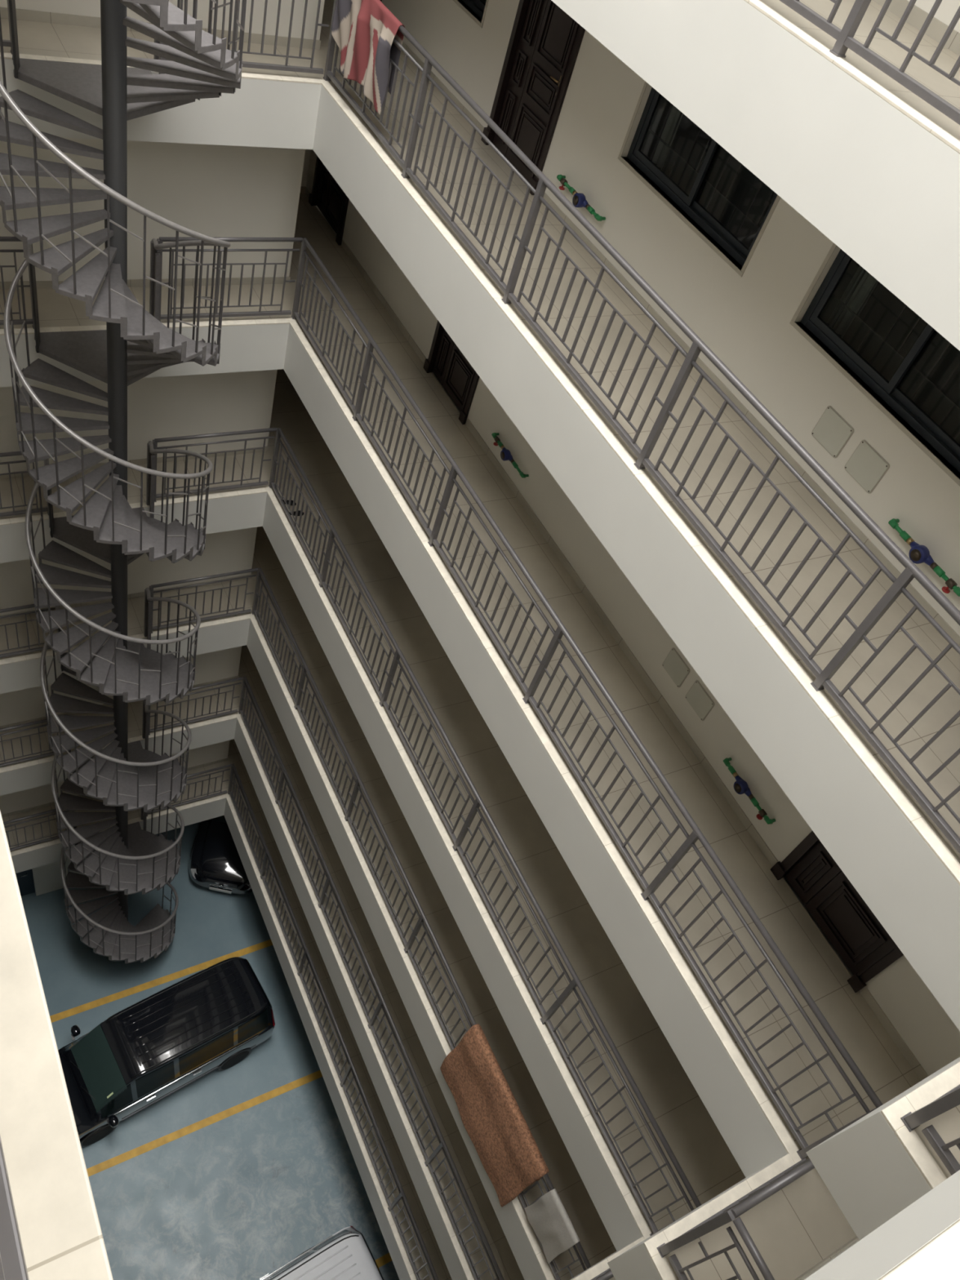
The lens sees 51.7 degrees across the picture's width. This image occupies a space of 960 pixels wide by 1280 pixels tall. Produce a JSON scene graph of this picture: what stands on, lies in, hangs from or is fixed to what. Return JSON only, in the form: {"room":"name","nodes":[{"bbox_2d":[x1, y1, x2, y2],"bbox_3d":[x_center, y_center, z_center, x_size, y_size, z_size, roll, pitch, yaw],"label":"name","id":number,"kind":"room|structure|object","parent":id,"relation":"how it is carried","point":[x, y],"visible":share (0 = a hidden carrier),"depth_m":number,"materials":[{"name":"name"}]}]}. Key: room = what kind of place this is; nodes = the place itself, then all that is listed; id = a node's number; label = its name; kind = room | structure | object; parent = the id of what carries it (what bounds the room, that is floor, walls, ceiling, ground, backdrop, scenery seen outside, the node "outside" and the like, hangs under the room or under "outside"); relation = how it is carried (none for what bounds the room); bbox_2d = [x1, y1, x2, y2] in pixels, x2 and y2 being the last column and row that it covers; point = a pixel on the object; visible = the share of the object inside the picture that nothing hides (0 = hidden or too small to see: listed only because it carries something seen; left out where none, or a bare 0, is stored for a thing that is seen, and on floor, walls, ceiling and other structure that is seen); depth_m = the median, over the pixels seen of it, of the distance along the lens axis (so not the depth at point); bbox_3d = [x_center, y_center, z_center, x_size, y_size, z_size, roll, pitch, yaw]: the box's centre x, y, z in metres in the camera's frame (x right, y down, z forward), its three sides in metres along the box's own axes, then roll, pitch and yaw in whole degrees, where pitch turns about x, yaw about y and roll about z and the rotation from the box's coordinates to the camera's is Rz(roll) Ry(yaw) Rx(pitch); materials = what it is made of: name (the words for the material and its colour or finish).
{"room":"apartment building courtyard balcony","nodes":[
{"label":"apartment building courtyard balcony","id":0,"kind":"room"},
{"bbox_2d":[31,857,85,896],"bbox_3d":[-11.377,4.013,21.479,5.600,3.006,2.850,-12,55,-28],"label":"wall","id":1,"kind":"structure","parent":0,"point":[46,878],"depth_m":22.09,"materials":[{"name":"beige paint"}]},
{"bbox_2d":[15,869,35,896],"bbox_3d":[-10.256,5.150,21.485,1.000,2.100,0.120,-12,55,-28],"label":"door","id":2,"kind":"structure","parent":1,"relation":"in","point":[24,878],"depth_m":21.98,"materials":[{"name":"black metal"}]},
{"bbox_2d":[0,0,324,814],"bbox_3d":[-7.005,-3.364,14.961,6.920,17.734,2.720,-12,55,-28],"label":"wall","id":3,"kind":"structure","parent":0,"point":[211,190],"depth_m":13.09,"materials":[{"name":"beige paint"}]},
{"bbox_2d":[1,757,228,817],"bbox_3d":[-8.657,2.203,21.633,7.908,0.100,2.732,-12,55,-28],"label":"baseboard","id":4,"kind":"structure","parent":3,"relation":"attached to","point":[227,758],"depth_m":20.46,"materials":[{"name":"tile"}]},
{"bbox_2d":[0,675,239,728],"bbox_3d":[-7.897,0.280,19.491,7.908,0.100,2.732,-12,55,-28],"label":"baseboard","id":5,"kind":"structure","parent":3,"relation":"attached to","point":[234,677],"depth_m":18.57,"materials":[{"name":"tile"}]},
{"bbox_2d":[0,573,252,620],"bbox_3d":[-7.141,-1.634,17.358,7.908,0.100,2.732,-12,55,-28],"label":"baseboard","id":6,"kind":"structure","parent":3,"relation":"attached to","point":[142,593],"depth_m":16.96,"materials":[{"name":"tile"}]},
{"bbox_2d":[0,445,268,479],"bbox_3d":[-6.387,-3.542,15.232,7.908,0.100,2.732,-12,55,-28],"label":"baseboard","id":7,"kind":"structure","parent":3,"relation":"attached to","point":[159,460],"depth_m":15.09,"materials":[{"name":"tile"}]},
{"bbox_2d":[0,186,306,289],"bbox_3d":[-5.627,-5.464,13.091,7.908,0.100,2.732,-12,55,-28],"label":"baseboard","id":8,"kind":"structure","parent":3,"relation":"attached to","point":[268,280],"depth_m":13.06,"materials":[{"name":"tile"}]},
{"bbox_2d":[0,6,320,49],"bbox_3d":[-4.855,-7.417,10.916,7.908,0.100,2.732,-12,55,-28],"label":"baseboard","id":9,"kind":"structure","parent":3,"relation":"attached to","point":[21,14],"depth_m":10.32,"materials":[{"name":"tile"}]},
{"bbox_2d":[21,822,399,1279],"bbox_3d":[-6.341,8.931,21.079,17.000,0.200,22.000,-12,55,-28],"label":"floor","id":10,"kind":"structure","parent":0,"point":[242,1195],"depth_m":20.29,"materials":[{"name":"concrete"}]},
{"bbox_2d":[0,0,246,964],"bbox_3d":[-4.907,-1.099,13.444,2.268,24.525,2.317,-12,55,-28],"label":"spiral staircase","id":11,"kind":"structure","parent":10,"relation":"on","point":[124,859],"depth_m":11.61,"materials":[{"name":"grey metal"}]},
{"bbox_2d":[49,939,272,1022],"bbox_3d":[-6.779,7.485,22.080,6.450,0.004,0.150,-12,55,-28],"label":"parking line","id":12,"kind":"object","parent":10,"relation":"on","point":[93,1004],"visible":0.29,"depth_m":21.86,"materials":[{"name":"yellow paint"}]},
{"bbox_2d":[57,956,275,1146],"bbox_3d":[-6.645,8.270,20.142,4.800,1.938,2.180,-20,59,-33],"label":"car","id":13,"kind":"object","parent":10,"relation":"on","point":[213,1018],"visible":0.88,"depth_m":19.56,"materials":[{"name":"black paint"}]},
{"bbox_2d":[71,1025,80,1040],"bbox_3d":[-8.097,7.842,19.819,0.184,0.183,0.253,-12,55,-28],"label":"mirror","id":14,"kind":"object","parent":13,"relation":"attached to","point":[75,1030],"depth_m":19.77,"materials":[{"name":"black paint"}]},
{"bbox_2d":[106,1115,119,1127],"bbox_3d":[-7.033,9.220,18.960,0.210,0.183,0.218,-12,55,-28],"label":"mirror","id":15,"kind":"object","parent":13,"relation":"attached to","point":[112,1120],"depth_m":18.92,"materials":[{"name":"black paint"}]},
{"bbox_2d":[271,1009,275,1028],"bbox_3d":[-4.370,8.004,20.949,0.087,0.720,0.262,-20,59,-33],"label":"tail lamp","id":16,"kind":"object","parent":13,"relation":"attached to","point":[273,1017],"depth_m":20.93,"materials":[{"name":"red plastic"}]},
{"bbox_2d":[86,1070,322,1177],"bbox_3d":[-5.362,9.844,20.465,6.450,0.004,0.150,-12,55,-28],"label":"parking line","id":17,"kind":"object","parent":10,"relation":"on","point":[191,1128],"visible":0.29,"depth_m":20.27,"materials":[{"name":"yellow paint"}]},
{"bbox_2d":[189,815,252,894],"bbox_3d":[-5.780,3.892,24.671,2.180,1.517,4.875,14,46,-7],"label":"car","id":18,"kind":"object","parent":10,"relation":"on","point":[215,863],"visible":0.2,"depth_m":23.24,"materials":[{"name":"black paint"}]},
{"bbox_2d":[205,878,237,889],"bbox_3d":[-6.049,5.710,23.184,0.642,0.200,0.451,-12,55,-28],"label":"grille","id":19,"kind":"object","parent":18,"relation":"attached to","point":[220,883],"depth_m":23.13,"materials":[{"name":"silver metal"}]},
{"bbox_2d":[259,1226,383,1279],"bbox_3d":[-3.934,12.394,17.402,4.800,1.938,2.180,-17,57,-31],"label":"car","id":20,"kind":"object","parent":10,"relation":"on","point":[346,1254],"visible":1,"depth_m":17.79,"materials":[{"name":"white paint"}]},
{"bbox_2d":[375,1253,391,1267],"bbox_3d":[-3.683,12.639,18.552,6.450,0.004,0.150,-12,55,-28],"label":"parking line","id":21,"kind":"object","parent":10,"relation":"on","point":[385,1259],"visible":0.02,"depth_m":19.54,"materials":[{"name":"yellow paint"}]},
{"bbox_2d":[2,738,452,1279],"bbox_3d":[-5.539,7.670,18.012,8.140,0.160,17.250,-12,55,-28],"label":"floor","id":22,"kind":"structure","parent":0,"point":[234,757],"depth_m":19.61,"materials":[{"name":"beige tile"}]},
{"bbox_2d":[3,808,73,851],"bbox_3d":[-8.914,3.779,19.395,1.888,1.140,0.068,-12,55,-28],"label":"railing","id":23,"kind":"object","parent":22,"relation":"on","point":[51,837],"visible":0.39,"depth_m":19.36,"materials":[{"name":"grey metal"}]},
{"bbox_2d":[146,764,231,816],"bbox_3d":[-6.171,3.171,20.914,1.794,1.140,0.068,-12,55,-28],"label":"railing","id":24,"kind":"object","parent":22,"relation":"on","point":[180,803],"visible":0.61,"depth_m":21.03,"materials":[{"name":"grey metal"}]},
{"bbox_2d":[10,793,417,1279],"bbox_3d":[-4.749,9.120,17.397,5.200,0.716,13.780,-12,55,-28],"label":"trim","id":25,"kind":"structure","parent":22,"relation":"attached to","point":[25,861],"depth_m":19.90,"materials":[{"name":"white paint"}]},
{"bbox_2d":[227,763,439,1279],"bbox_3d":[-2.891,7.115,18.538,0.068,1.140,11.218,-12,55,-28],"label":"railing","id":26,"kind":"object","parent":22,"relation":"on","point":[351,1068],"visible":1,"depth_m":18.41,"materials":[{"name":"grey metal"}]},
{"bbox_2d":[0,644,524,1279],"bbox_3d":[-4.779,5.747,15.870,8.140,0.160,17.250,-12,55,-28],"label":"floor","id":27,"kind":"structure","parent":0,"point":[508,1267],"depth_m":17.21,"materials":[{"name":"beige tile"}]},
{"bbox_2d":[0,719,67,767],"bbox_3d":[-8.154,1.856,17.253,1.888,1.140,0.068,-12,55,-28],"label":"railing","id":28,"kind":"object","parent":27,"relation":"on","point":[41,755],"visible":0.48,"depth_m":17.32,"materials":[{"name":"grey metal"}]},
{"bbox_2d":[147,676,243,735],"bbox_3d":[-5.411,1.249,18.772,1.794,1.140,0.068,-12,55,-28],"label":"railing","id":29,"kind":"object","parent":27,"relation":"on","point":[231,711],"visible":0.87,"depth_m":18.79,"materials":[{"name":"grey metal"}]},
{"bbox_2d":[0,713,475,1279],"bbox_3d":[-3.989,7.197,15.255,5.200,0.716,13.780,-12,55,-28],"label":"trim","id":30,"kind":"structure","parent":27,"relation":"attached to","point":[40,775],"depth_m":17.60,"materials":[{"name":"white paint"}]},
{"bbox_2d":[238,676,504,1279],"bbox_3d":[-2.131,5.192,16.396,0.068,1.140,11.218,-12,55,-28],"label":"railing","id":31,"kind":"object","parent":27,"relation":"on","point":[329,880],"visible":1,"depth_m":16.03,"materials":[{"name":"grey metal"}]},
{"bbox_2d":[301,149,311,186],"bbox_3d":[-2.949,-7.926,14.346,1.200,2.840,0.200,-12,55,-28],"label":"wall","id":32,"kind":"structure","parent":0,"point":[307,156],"depth_m":15.29,"materials":[{"name":"beige paint"}]},
{"bbox_2d":[0,526,616,1279],"bbox_3d":[-4.023,3.833,13.738,8.140,0.160,17.250,-12,55,-28],"label":"floor","id":33,"kind":"structure","parent":0,"point":[597,1244],"depth_m":15.13,"materials":[{"name":"beige tile"}]},
{"bbox_2d":[0,604,57,657],"bbox_3d":[-7.397,-0.058,15.121,1.888,1.140,0.068,-12,55,-28],"label":"railing","id":34,"kind":"object","parent":33,"relation":"on","point":[37,649],"visible":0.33,"depth_m":15.28,"materials":[{"name":"grey metal"}]},
{"bbox_2d":[149,568,257,633],"bbox_3d":[-4.655,-0.666,16.639,1.794,1.140,0.068,-12,55,-28],"label":"railing","id":35,"kind":"object","parent":33,"relation":"on","point":[151,588],"visible":0.89,"depth_m":16.59,"materials":[{"name":"grey metal"}]},
{"bbox_2d":[0,613,555,1279],"bbox_3d":[-3.232,5.283,13.122,5.200,0.716,13.780,-12,55,-28],"label":"trim","id":36,"kind":"structure","parent":33,"relation":"attached to","point":[17,676],"depth_m":15.37,"materials":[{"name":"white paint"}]},
{"bbox_2d":[251,568,591,1279],"bbox_3d":[-1.374,3.278,14.263,0.068,1.140,11.218,-12,55,-28],"label":"railing","id":37,"kind":"object","parent":33,"relation":"on","point":[422,917],"visible":0.72,"depth_m":14.55,"materials":[{"name":"grey metal"}]},
{"bbox_2d":[440,1023,548,1206],"bbox_3d":[0.129,6.021,12.524,0.250,1.475,1.872,-12,55,-28],"label":"rug","id":38,"kind":"object","parent":37,"relation":"hanging from","point":[506,1148],"visible":1,"depth_m":12.36,"materials":[{"name":"fabric"}]},
{"bbox_2d":[524,1188,579,1263],"bbox_3d":[0.842,6.902,11.670,0.119,0.974,0.639,-12,55,-28],"label":"towel","id":39,"kind":"object","parent":37,"relation":"hanging from","point":[548,1216],"visible":1,"depth_m":11.54,"materials":[{"name":"grey fabric"}]},
{"bbox_2d":[0,368,746,1279],"bbox_3d":[-3.269,1.925,11.612,8.140,0.160,17.250,-12,55,-28],"label":"floor","id":40,"kind":"structure","parent":0,"point":[706,1160],"depth_m":12.28,"materials":[{"name":"beige tile"}]},
{"bbox_2d":[0,451,48,516],"bbox_3d":[-6.643,-1.966,12.995,1.888,1.140,0.068,-12,55,-28],"label":"railing","id":41,"kind":"object","parent":40,"relation":"on","point":[13,513],"visible":0.44,"depth_m":13.34,"materials":[{"name":"grey metal"}]},
{"bbox_2d":[152,427,276,502],"bbox_3d":[-3.901,-2.573,14.513,1.794,1.140,0.068,-12,55,-28],"label":"railing","id":42,"kind":"object","parent":40,"relation":"on","point":[155,441],"visible":0.88,"depth_m":14.46,"materials":[{"name":"grey metal"}]},
{"bbox_2d":[282,499,296,505],"bbox_3d":[-2.946,-2.130,15.210,0.250,0.065,0.092,12,47,-9],"label":"slipper","id":43,"kind":"object","parent":40,"relation":"on","point":[287,501],"visible":0.38,"depth_m":15.21,"materials":[{"name":"black rubber"}]},
{"bbox_2d":[289,510,303,515],"bbox_3d":[-2.804,-1.943,15.092,0.250,0.065,0.092,-4,51,-22],"label":"slipper","id":44,"kind":"object","parent":40,"relation":"on","point":[299,511],"visible":0.54,"depth_m":15.09,"materials":[{"name":"black rubber"}]},
{"bbox_2d":[0,486,652,1279],"bbox_3d":[-2.478,3.375,10.996,5.200,0.716,13.780,-12,55,-28],"label":"trim","id":45,"kind":"structure","parent":40,"relation":"attached to","point":[253,510],"depth_m":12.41,"materials":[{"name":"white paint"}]},
{"bbox_2d":[268,427,701,1235],"bbox_3d":[-0.620,1.370,12.137,0.068,1.140,11.218,-12,55,-28],"label":"railing","id":46,"kind":"object","parent":40,"relation":"on","point":[478,802],"visible":0.97,"depth_m":11.47,"materials":[{"name":"grey metal"}]},
{"bbox_2d":[591,1267,613,1279],"bbox_3d":[1.236,5.671,8.935,1.414,1.140,0.068,-12,55,-28],"label":"railing","id":47,"kind":"object","parent":40,"relation":"on","point":[607,1274],"visible":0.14,"depth_m":8.37,"materials":[{"name":"grey metal"}]},
{"bbox_2d":[0,192,920,1279],"bbox_3d":[-2.509,0.003,9.471,8.140,0.160,17.250,-12,55,-28],"label":"floor","id":48,"kind":"structure","parent":0,"point":[793,1229],"depth_m":9.59,"materials":[{"name":"beige tile"}]},
{"bbox_2d":[0,236,34,328],"bbox_3d":[-5.883,-3.888,10.854,1.888,1.140,0.068,-12,55,-28],"label":"railing","id":49,"kind":"object","parent":48,"relation":"on","point":[15,322],"visible":0.53,"depth_m":11.21,"materials":[{"name":"grey metal"}]},
{"bbox_2d":[156,236,302,321],"bbox_3d":[-3.141,-4.495,12.372,1.794,1.140,0.068,-12,55,-28],"label":"railing","id":50,"kind":"object","parent":48,"relation":"on","point":[161,239],"visible":0.89,"depth_m":12.36,"materials":[{"name":"grey metal"}]},
{"bbox_2d":[290,237,882,1159],"bbox_3d":[0.139,-0.552,9.996,0.068,1.140,11.218,-12,55,-28],"label":"railing","id":51,"kind":"object","parent":48,"relation":"on","point":[649,890],"visible":1,"depth_m":9.16,"materials":[{"name":"grey metal"}]},
{"bbox_2d":[656,1157,815,1257],"bbox_3d":[1.996,3.750,6.794,1.414,1.140,0.068,-12,55,-28],"label":"railing","id":52,"kind":"object","parent":48,"relation":"on","point":[793,1173],"visible":0.81,"depth_m":6.35,"materials":[{"name":"grey metal"}]},
{"bbox_2d":[0,0,959,1178],"bbox_3d":[-1.737,-1.949,7.295,8.140,0.160,17.250,-12,55,-28],"label":"floor","id":53,"kind":"structure","parent":0,"point":[37,38],"depth_m":8.04,"materials":[{"name":"beige tile"}]},
{"bbox_2d":[2,0,12,54],"bbox_3d":[-5.112,-5.840,8.678,1.888,1.140,0.068,-12,55,-28],"label":"railing","id":54,"kind":"object","parent":53,"relation":"on","point":[6,42],"visible":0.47,"depth_m":9.41,"materials":[{"name":"grey metal"}]},
{"bbox_2d":[165,0,328,74],"bbox_3d":[-2.369,-6.448,10.197,1.794,1.140,0.068,-12,55,-28],"label":"railing","id":55,"kind":"object","parent":53,"relation":"on","point":[247,64],"visible":0.59,"depth_m":10.52,"materials":[{"name":"grey metal"}]},
{"bbox_2d":[0,52,959,1189],"bbox_3d":[-1.262,-1.417,6.881,5.040,0.020,11.780,-12,55,-28],"label":"trim","id":56,"kind":"structure","parent":53,"relation":"attached to","point":[946,1081],"depth_m":6.89,"materials":[{"name":"paint"}]},
{"bbox_2d":[323,0,959,853],"bbox_3d":[0.911,-2.504,7.821,0.068,1.140,11.218,-12,55,-28],"label":"railing","id":57,"kind":"object","parent":53,"relation":"on","point":[911,571],"visible":0.96,"depth_m":7.25,"materials":[{"name":"grey metal"}]},
{"bbox_2d":[331,0,404,114],"bbox_3d":[-1.198,-6.102,10.110,0.147,0.884,1.400,-12,55,-28],"label":"flag","id":58,"kind":"object","parent":57,"relation":"hanging from","point":[364,32],"visible":0.99,"depth_m":9.99,"materials":[{"name":"fabric"}]},
{"bbox_2d":[900,1084,959,1132],"bbox_3d":[2.767,1.797,4.619,1.414,1.140,0.068,-12,55,-28],"label":"railing","id":59,"kind":"object","parent":53,"relation":"on","point":[950,1100],"visible":1,"depth_m":4.55,"materials":[{"name":"grey paint"}]},
{"bbox_2d":[306,0,959,1075],"bbox_3d":[1.846,-2.787,9.216,0.200,11.986,17.250,-12,55,-28],"label":"wall","id":60,"kind":"structure","parent":0,"point":[744,320],"depth_m":9.06,"materials":[{"name":"beige paint"}]},
{"bbox_2d":[308,155,348,245],"bbox_3d":[-2.045,-7.076,14.384,0.175,2.150,1.260,-12,55,-28],"label":"door","id":61,"kind":"structure","parent":60,"relation":"in","point":[326,194],"depth_m":14.91,"materials":[{"name":"brown wood"}]},
{"bbox_2d":[422,320,479,424],"bbox_3d":[-0.142,-3.908,12.216,0.175,2.150,1.210,-12,55,-28],"label":"door","id":62,"kind":"structure","parent":60,"relation":"in","point":[446,362],"depth_m":12.73,"materials":[{"name":"brown wood"}]},
{"bbox_2d":[453,0,488,27],"bbox_3d":[-0.138,-7.901,10.870,0.328,1.370,2.120,-12,55,-28],"label":"window","id":63,"kind":"structure","parent":60,"relation":"in","point":[479,7],"depth_m":10.88,"materials":[{"name":"paint"}]},
{"bbox_2d":[491,432,528,477],"bbox_3d":[0.332,-2.205,11.820,0.142,0.141,0.818,-12,55,-28],"label":"meter","id":64,"kind":"object","parent":60,"relation":"attached to","point":[505,454],"visible":1,"depth_m":11.77,"materials":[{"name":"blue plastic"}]},
{"bbox_2d":[480,0,585,195],"bbox_3d":[0.629,-5.861,10.040,0.175,2.150,1.210,-12,55,-28],"label":"door","id":65,"kind":"structure","parent":60,"relation":"in","point":[544,46],"depth_m":10.18,"materials":[{"name":"brown wood"}]},
{"bbox_2d":[556,174,605,221],"bbox_3d":[0.973,-4.375,9.794,0.142,0.141,0.848,-12,55,-28],"label":"meter","id":66,"kind":"object","parent":60,"relation":"attached to","point":[579,200],"visible":0.99,"depth_m":9.71,"materials":[{"name":"green plastic"}]},
{"bbox_2d":[305,186,928,1080],"bbox_3d":[0.571,-1.560,11.786,0.012,0.100,15.330,-12,55,-28],"label":"baseboard","id":67,"kind":"structure","parent":60,"relation":"attached to","point":[866,994],"depth_m":10.51,"materials":[{"name":"tile"}]},
{"bbox_2d":[662,647,689,687],"bbox_3d":[1.974,0.280,9.986,0.015,0.290,0.320,-12,55,-28],"label":"access panel","id":68,"kind":"object","parent":60,"relation":"attached to","point":[674,665],"visible":1,"depth_m":9.97,"materials":[{"name":"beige metal"}]},
{"bbox_2d":[401,40,959,655],"bbox_3d":[1.343,-3.513,9.611,0.012,0.100,15.330,-12,55,-28],"label":"baseboard","id":69,"kind":"structure","parent":60,"relation":"attached to","point":[935,615],"depth_m":8.54,"materials":[{"name":"tile"}]},
{"bbox_2d":[617,80,780,276],"bbox_3d":[2.053,-4.253,8.373,0.328,1.370,2.010,-12,55,-28],"label":"window","id":70,"kind":"structure","parent":60,"relation":"in","point":[734,206],"depth_m":8.58,"materials":[{"name":"glass"}]},
{"bbox_2d":[685,680,714,720],"bbox_3d":[2.165,0.598,9.768,0.015,0.290,0.320,-12,55,-28],"label":"access panel","id":71,"kind":"object","parent":60,"relation":"attached to","point":[697,696],"visible":1,"depth_m":9.76,"materials":[{"name":"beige metal"}]},
{"bbox_2d":[723,757,775,824],"bbox_3d":[2.512,1.425,9.335,0.142,0.141,0.758,-12,55,-28],"label":"meter","id":72,"kind":"object","parent":60,"relation":"attached to","point":[740,786],"visible":1,"depth_m":9.29,"materials":[{"name":"green plastic"}]},
{"bbox_2d":[811,405,853,457],"bbox_3d":[2.768,-1.635,7.785,0.015,0.290,0.320,-12,55,-28],"label":"access panel","id":73,"kind":"object","parent":60,"relation":"attached to","point":[832,431],"visible":1,"depth_m":7.78,"materials":[{"name":"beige metal"}]},
{"bbox_2d":[770,831,903,992],"bbox_3d":[3.350,1.907,8.235,0.175,2.150,1.260,-12,55,-28],"label":"door","id":74,"kind":"structure","parent":60,"relation":"in","point":[853,930],"depth_m":8.73,"materials":[{"name":"brown wood"}]},
{"bbox_2d":[844,440,889,493],"bbox_3d":[2.954,-1.325,7.572,0.015,0.290,0.320,-12,55,-28],"label":"access panel","id":75,"kind":"object","parent":60,"relation":"attached to","point":[865,465],"visible":1,"depth_m":7.56,"materials":[{"name":"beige metal"}]},
{"bbox_2d":[789,243,959,486],"bbox_3d":[3.252,-2.256,7.006,0.328,1.370,2.050,-12,55,-28],"label":"window","id":76,"kind":"structure","parent":60,"relation":"in","point":[908,364],"depth_m":7.31,"materials":[{"name":"paint"}]},
{"bbox_2d":[872,0,959,55],"bbox_3d":[2.105,-5.442,7.462,0.012,0.100,15.330,-12,55,-28],"label":"baseboard","id":77,"kind":"structure","parent":60,"relation":"attached to","point":[936,28],"depth_m":6.51,"materials":[{"name":"tile"}]},
{"bbox_2d":[888,518,959,596],"bbox_3d":[3.240,-0.601,7.211,0.142,0.141,0.798,-12,55,-28],"label":"meter","id":78,"kind":"object","parent":60,"relation":"attached to","point":[917,553],"visible":1,"depth_m":7.17,"materials":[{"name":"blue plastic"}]},
{"bbox_2d":[801,1239,859,1279],"bbox_3d":[1.269,4.704,4.507,8.120,2.840,1.920,-12,55,-28],"label":"wall","id":79,"kind":"structure","parent":0,"point":[858,1240],"depth_m":6.99,"materials":[{"name":"beige paint"}]},
{"bbox_2d":[0,323,787,1279],"bbox_3d":[-1.719,1.454,8.855,5.200,0.716,13.780,-12,55,-28],"label":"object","id":80,"kind":"structure","parent":79,"relation":"attached to","point":[746,1131],"depth_m":9.84,"materials":[{"name":"white paint"}]},
{"bbox_2d":[0,318,801,1279],"bbox_3d":[-2.033,0.536,9.056,5.040,0.020,11.780,-12,55,-28],"label":"trim","id":81,"kind":"structure","parent":79,"relation":"attached to","point":[683,1225],"depth_m":8.91,"materials":[{"name":"paint"}]},
{"bbox_2d":[0,58,959,1239],"bbox_3d":[-0.947,-0.499,6.680,5.200,0.716,13.780,-12,55,-28],"label":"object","id":82,"kind":"structure","parent":79,"relation":"attached to","point":[868,1173],"depth_m":7.44,"materials":[{"name":"white paint"}]},
{"bbox_2d":[668,1217,774,1279],"bbox_3d":[1.561,4.084,6.298,0.052,1.080,0.550,-12,55,-28],"label":"railing","id":83,"kind":"object","parent":79,"relation":"attached to","point":[738,1223],"visible":1,"depth_m":6.08,"materials":[{"name":"grey metal"}]},
{"bbox_2d":[794,1235,858,1279],"bbox_3d":[2.752,4.373,7.235,2.828,0.100,0.012,-12,55,-28],"label":"baseboard","id":84,"kind":"structure","parent":79,"relation":"attached to","point":[855,1238],"depth_m":7.06,"materials":[{"name":"tile"}]},
{"bbox_2d":[760,0,959,141],"bbox_3d":[-0.975,-3.878,5.146,8.140,0.160,17.250,-12,55,-28],"label":"floor","id":85,"kind":"structure","parent":0,"point":[895,55],"depth_m":5.90,"materials":[{"name":"beige tile"}]},
{"bbox_2d":[0,1136,29,1279],"bbox_3d":[-2.634,-3.438,3.251,0.068,1.140,11.314,-12,55,-28],"label":"railing","id":86,"kind":"object","parent":85,"relation":"on","point":[12,1260],"visible":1,"depth_m":1.02,"materials":[{"name":"grey paint"}]},
{"bbox_2d":[0,0,959,1279],"bbox_3d":[-0.610,-3.531,4.858,5.040,0.020,11.280,-12,55,-28],"label":"trim","id":87,"kind":"structure","parent":85,"relation":"on","point":[61,1236],"depth_m":1.21,"materials":[{"name":"paint"}]},
{"bbox_2d":[551,0,959,1279],"bbox_3d":[-0.704,-3.293,5.123,5.200,0.716,11.440,-12,55,-28],"label":"trim","id":88,"kind":"structure","parent":85,"relation":"attached to","point":[883,188],"depth_m":5.59,"materials":[{"name":"white paint"}]},
{"bbox_2d":[779,0,959,124],"bbox_3d":[1.691,-4.404,5.651,0.068,1.140,11.298,-12,55,-28],"label":"railing","id":89,"kind":"object","parent":85,"relation":"on","point":[844,37],"visible":1,"depth_m":5.26,"materials":[{"name":"grey metal"}]},
{"bbox_3d":[2.041,2.751,2.332,8.120,2.840,1.920,-12,55,-28],"label":"wall","id":90,"kind":"structure","parent":0,"visible":0},
{"bbox_2d":[921,1124,959,1175],"bbox_3d":[2.332,2.131,4.123,0.052,1.080,0.550,-12,55,-28],"label":"railing","id":91,"kind":"object","parent":90,"relation":"attached to","point":[941,1148],"visible":0.97,"depth_m":4.55,"materials":[{"name":"grey metal"}]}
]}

